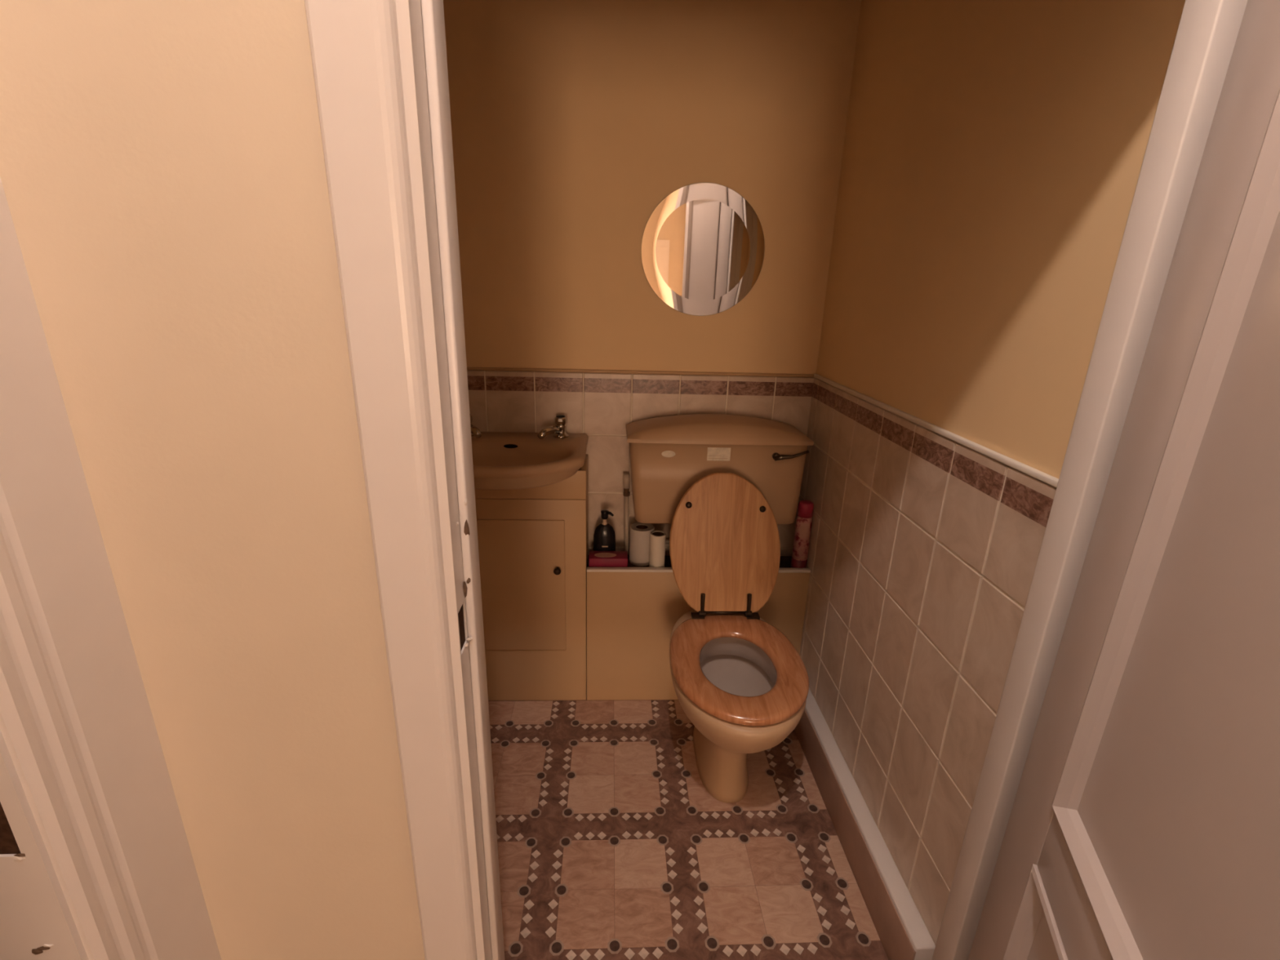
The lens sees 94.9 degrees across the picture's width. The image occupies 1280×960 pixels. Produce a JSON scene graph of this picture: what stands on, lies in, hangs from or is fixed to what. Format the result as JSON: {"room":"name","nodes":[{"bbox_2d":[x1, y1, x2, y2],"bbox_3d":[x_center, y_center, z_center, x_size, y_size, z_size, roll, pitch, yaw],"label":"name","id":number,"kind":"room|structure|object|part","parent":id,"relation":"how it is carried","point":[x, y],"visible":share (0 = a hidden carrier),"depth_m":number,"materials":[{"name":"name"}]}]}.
{"room":"hallway","nodes":[
{"label":"hallway","id":0,"kind":"room"},
{"bbox_2d":[0,0,425,959],"bbox_3d":[0.280,-0.332,0.598,1.955,3.000,0.082,1,18,-3],"label":"wall","id":1,"kind":"structure","parent":0,"point":[163,175],"depth_m":0.61,"materials":[{"name":"beige paint"}]},
{"bbox_2d":[304,0,1248,959],"bbox_3d":[0.174,0.168,0.749,0.948,1.951,0.100,1,18,-3],"label":"door frame","id":2,"kind":"structure","parent":1,"relation":"attached to","point":[380,67],"depth_m":0.65,"materials":[{"name":"white paint"}]},
{"bbox_3d":[-0.263,0.209,0.699,0.071,1.880,0.018,1,18,-3],"label":"casing","id":3,"kind":"part","parent":2,"relation":"part of","materials":[{"name":"white paint"}]},
{"bbox_2d":[968,0,1279,959],"bbox_3d":[0.496,0.290,0.527,0.084,1.861,0.488,8,19,17],"label":"door","id":4,"kind":"structure","parent":1,"relation":"in","point":[1144,823],"depth_m":0.54,"materials":[{"name":"paint"}]},
{"bbox_3d":[0.492,0.709,0.802,0.019,0.468,0.021,9,20,21],"label":"moulding","id":5,"kind":"part","parent":4,"relation":"part of","materials":[{"name":"paint"}]},
{"bbox_3d":[0.457,0.756,0.656,0.014,0.468,0.332,8,19,17],"label":"panel","id":6,"kind":"part","parent":4,"relation":"part of","materials":[{"name":"paint"}]},
{"bbox_3d":[0.449,0.542,0.591,0.020,0.021,0.332,8,19,17],"label":"moulding","id":7,"kind":"part","parent":4,"relation":"part of","materials":[{"name":"paint"}]},
{"bbox_3d":[0.464,0.489,0.569,0.036,0.094,0.332,8,19,17],"label":"rail","id":8,"kind":"part","parent":4,"relation":"part of","materials":[{"name":"paint"}]},
{"bbox_3d":[0.452,0.433,0.555,0.020,0.021,0.332,8,19,17],"label":"moulding","id":9,"kind":"part","parent":4,"relation":"part of","materials":[{"name":"paint"}]},
{"bbox_3d":[0.516,-0.104,0.533,0.019,1.058,0.021,9,20,21],"label":"moulding","id":10,"kind":"part","parent":4,"relation":"part of","materials":[{"name":"paint"}]},
{"bbox_3d":[0.480,-0.057,0.388,0.014,1.058,0.332,8,19,17],"label":"panel","id":11,"kind":"part","parent":4,"relation":"part of","materials":[{"name":"paint"}]},
{"bbox_2d":[443,0,861,555],"bbox_3d":[-0.036,-0.736,1.795,1.435,3.000,0.109,1,18,-3],"label":"wall","id":12,"kind":"structure","parent":0,"point":[572,121],"depth_m":1.71,"materials":[{"name":"beige paint"}]},
{"bbox_2d":[466,366,813,377],"bbox_3d":[-0.045,-0.345,1.871,1.235,0.009,0.010,1,18,-3],"label":"trim","id":13,"kind":"structure","parent":12,"relation":"attached to","point":[468,367],"depth_m":1.87,"materials":[{"name":"beige laminate"}]},
{"bbox_2d":[640,182,764,315],"bbox_3d":[0.189,-0.688,1.769,0.374,0.374,0.009,1,18,-3],"label":"round mirror","id":14,"kind":"object","parent":12,"relation":"attached to","point":[703,246],"visible":1,"depth_m":1.76,"materials":[{"name":"silver metal"}]},
{"bbox_3d":[0.189,-0.688,1.768,0.286,0.286,0.004,1,18,-3],"label":"glass","id":15,"kind":"part","parent":14,"relation":"part of","materials":[{"name":"silver mirror"}]},
{"bbox_2d":[626,413,813,524],"bbox_3d":[0.235,-0.038,1.869,0.560,0.332,0.219,1,18,-3],"label":"cistern","id":16,"kind":"object","parent":12,"relation":"attached to","point":[668,455],"visible":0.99,"depth_m":1.78,"materials":[{"name":"beige ceramic"}]},
{"bbox_2d":[622,473,630,555],"bbox_3d":[-0.046,0.126,1.985,0.026,0.305,0.022,1,18,-3],"label":"supply pipe","id":17,"kind":"object","parent":16,"relation":"attached to","point":[625,476],"visible":0.91,"depth_m":1.97,"materials":[{"name":"white plastic"}]},
{"bbox_3d":[0.239,-0.167,1.835,0.560,0.064,0.203,1,18,-3],"label":"lid","id":18,"kind":"part","parent":16,"relation":"part of","materials":[{"name":"beige ceramic"}]},
{"bbox_3d":[0.452,-0.075,1.764,0.105,0.035,0.024,1,18,-3],"label":"flush lever","id":19,"kind":"part","parent":16,"relation":"part of","materials":[{"name":"silver metal"}]},
{"bbox_2d":[488,694,888,959],"bbox_3d":[-0.049,0.943,1.651,1.235,0.101,1.236,1,18,-3],"label":"floor","id":20,"kind":"structure","parent":0,"point":[612,842],"depth_m":1.50,"materials":[{"name":"beige tile"}]},
{"bbox_2d":[474,454,588,700],"bbox_3d":[-0.412,0.341,1.961,0.468,0.832,0.214,1,18,-3],"label":"base cabinet","id":21,"kind":"object","parent":20,"relation":"on","point":[533,543],"visible":0.66,"depth_m":1.88,"materials":[{"name":"beige laminate"}]},
{"bbox_3d":[-0.407,0.343,1.879,0.336,0.465,0.008,1,18,-3],"label":"door","id":22,"kind":"part","parent":21,"relation":"part of","materials":[{"name":"beige laminate"}]},
{"bbox_2d":[470,414,588,489],"bbox_3d":[-0.394,-0.091,1.720,0.470,0.138,0.421,1,18,-3],"label":"washbasin","id":23,"kind":"object","parent":21,"relation":"in","point":[502,460],"visible":0.68,"depth_m":1.78,"materials":[{"name":"beige ceramic"}]},
{"bbox_2d":[470,414,481,438],"bbox_3d":[-0.525,-0.163,1.819,0.088,0.071,0.118,1,18,-3],"label":"tap","id":24,"kind":"object","parent":23,"relation":"on","point":[475,432],"depth_m":1.78,"materials":[{"name":"silver metal"}]},
{"bbox_2d":[537,414,568,439],"bbox_3d":[-0.270,-0.160,1.832,0.088,0.071,0.118,1,18,-3],"label":"tap","id":25,"kind":"object","parent":23,"relation":"on","point":[557,431],"depth_m":1.85,"materials":[{"name":"silver metal"}]},
{"bbox_3d":[-0.402,-0.015,1.859,0.468,0.092,0.184,1,18,-3],"label":"rail","id":26,"kind":"part","parent":21,"relation":"part of","materials":[{"name":"beige laminate"}]},
{"bbox_3d":[-0.260,0.286,1.850,0.024,0.024,0.025,1,18,-3],"label":"knob","id":27,"kind":"part","parent":21,"relation":"part of","materials":[{"name":"brown metal"}]},
{"bbox_2d":[586,555,810,700],"bbox_3d":[0.182,0.507,2.033,0.726,0.503,0.135,1,18,-3],"label":"ledge","id":28,"kind":"object","parent":20,"relation":"on","point":[633,611],"visible":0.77,"depth_m":1.95,"materials":[{"name":"beige laminate"}]},
{"bbox_2d":[588,551,627,567],"bbox_3d":[-0.104,0.262,1.925,0.125,0.041,0.060,1,18,-3],"label":"packet","id":29,"kind":"object","parent":28,"relation":"on","point":[596,558],"visible":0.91,"depth_m":1.90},
{"bbox_2d":[593,509,615,551],"bbox_3d":[-0.118,0.182,1.956,0.076,0.174,0.047,1,18,-3],"label":"soap bottle","id":30,"kind":"object","parent":29,"relation":"on","point":[604,535],"visible":0.84,"depth_m":1.94,"materials":[{"name":"black plastic"}]},
{"bbox_2d":[629,522,653,565],"bbox_3d":[0.005,0.212,1.953,0.080,0.124,0.080,1,18,-3],"label":"toilet roll","id":31,"kind":"object","parent":28,"relation":"on","point":[639,533],"visible":0.88,"depth_m":1.92,"materials":[{"name":"paper"}]},
{"bbox_2d":[648,530,666,567],"bbox_3d":[0.057,0.229,1.914,0.051,0.119,0.051,1,18,-3],"label":"toilet roll","id":32,"kind":"object","parent":28,"relation":"on","point":[657,538],"visible":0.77,"depth_m":1.90,"materials":[{"name":"white paper"}]},
{"bbox_2d":[791,500,813,568],"bbox_3d":[0.529,0.182,1.914,0.050,0.235,0.051,1,18,-3],"label":"spray can","id":33,"kind":"object","parent":28,"relation":"on","point":[805,509],"visible":0.94,"depth_m":1.89,"materials":[{"name":"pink metal"}]},
{"bbox_2d":[669,472,808,803],"bbox_3d":[0.259,0.465,1.605,0.357,0.855,0.561,1,18,-3],"label":"toilet","id":34,"kind":"object","parent":20,"relation":"on","point":[742,684],"visible":1,"depth_m":1.72,"materials":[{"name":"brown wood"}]},
{"bbox_3d":[0.254,0.191,1.749,0.333,0.424,0.087,1,18,-3],"label":"lid","id":35,"kind":"part","parent":34,"relation":"part of","materials":[{"name":"brown wood"}]},
{"bbox_3d":[0.256,0.400,1.772,0.146,0.010,0.010,1,18,-3],"label":"hinge rod","id":36,"kind":"part","parent":34,"relation":"part of","materials":[{"name":"brown metal"}]},
{"bbox_3d":[0.257,0.617,1.614,0.256,0.231,0.346,1,18,-3],"label":"bowl","id":37,"kind":"part","parent":34,"relation":"part of","materials":[{"name":"ceramic"}]},
{"bbox_3d":[0.260,0.488,1.572,0.357,0.023,0.463,1,18,-3],"label":"seat","id":38,"kind":"part","parent":34,"relation":"part of","materials":[{"name":"brown wood"}]},
{"bbox_2d":[799,0,1185,944],"bbox_3d":[0.654,-0.527,1.221,0.109,3.000,1.190,1,18,-3],"label":"wall","id":39,"kind":"structure","parent":0,"point":[994,150],"depth_m":1.14,"materials":[{"name":"beige paint"}]},
{"bbox_2d":[794,687,935,959],"bbox_3d":[0.546,0.849,1.612,0.051,0.138,0.905,1,18,-3],"label":"baseboard","id":40,"kind":"structure","parent":39,"relation":"attached to","point":[903,933],"depth_m":1.41,"materials":[{"name":"white paint"}]},
{"bbox_2d":[813,373,1058,488],"bbox_3d":[0.593,-0.152,1.338,0.012,0.012,1.180,1,18,-3],"label":"trim","id":41,"kind":"structure","parent":39,"relation":"attached to","point":[1045,477],"depth_m":1.11,"materials":[{"name":"white gloss paint"}]},
{"bbox_3d":[-0.481,0.822,-2.963,0.100,3.000,7.328,1,18,-3],"label":"wall","id":42,"kind":"structure","parent":0,"visible":0},
{"bbox_2d":[0,177,221,959],"bbox_3d":[-0.629,0.281,0.228,0.116,2.020,0.932,1,18,-3],"label":"door frame","id":43,"kind":"structure","parent":42,"relation":"attached to","point":[96,861],"depth_m":0.61,"materials":[{"name":"white paint"}]}
]}

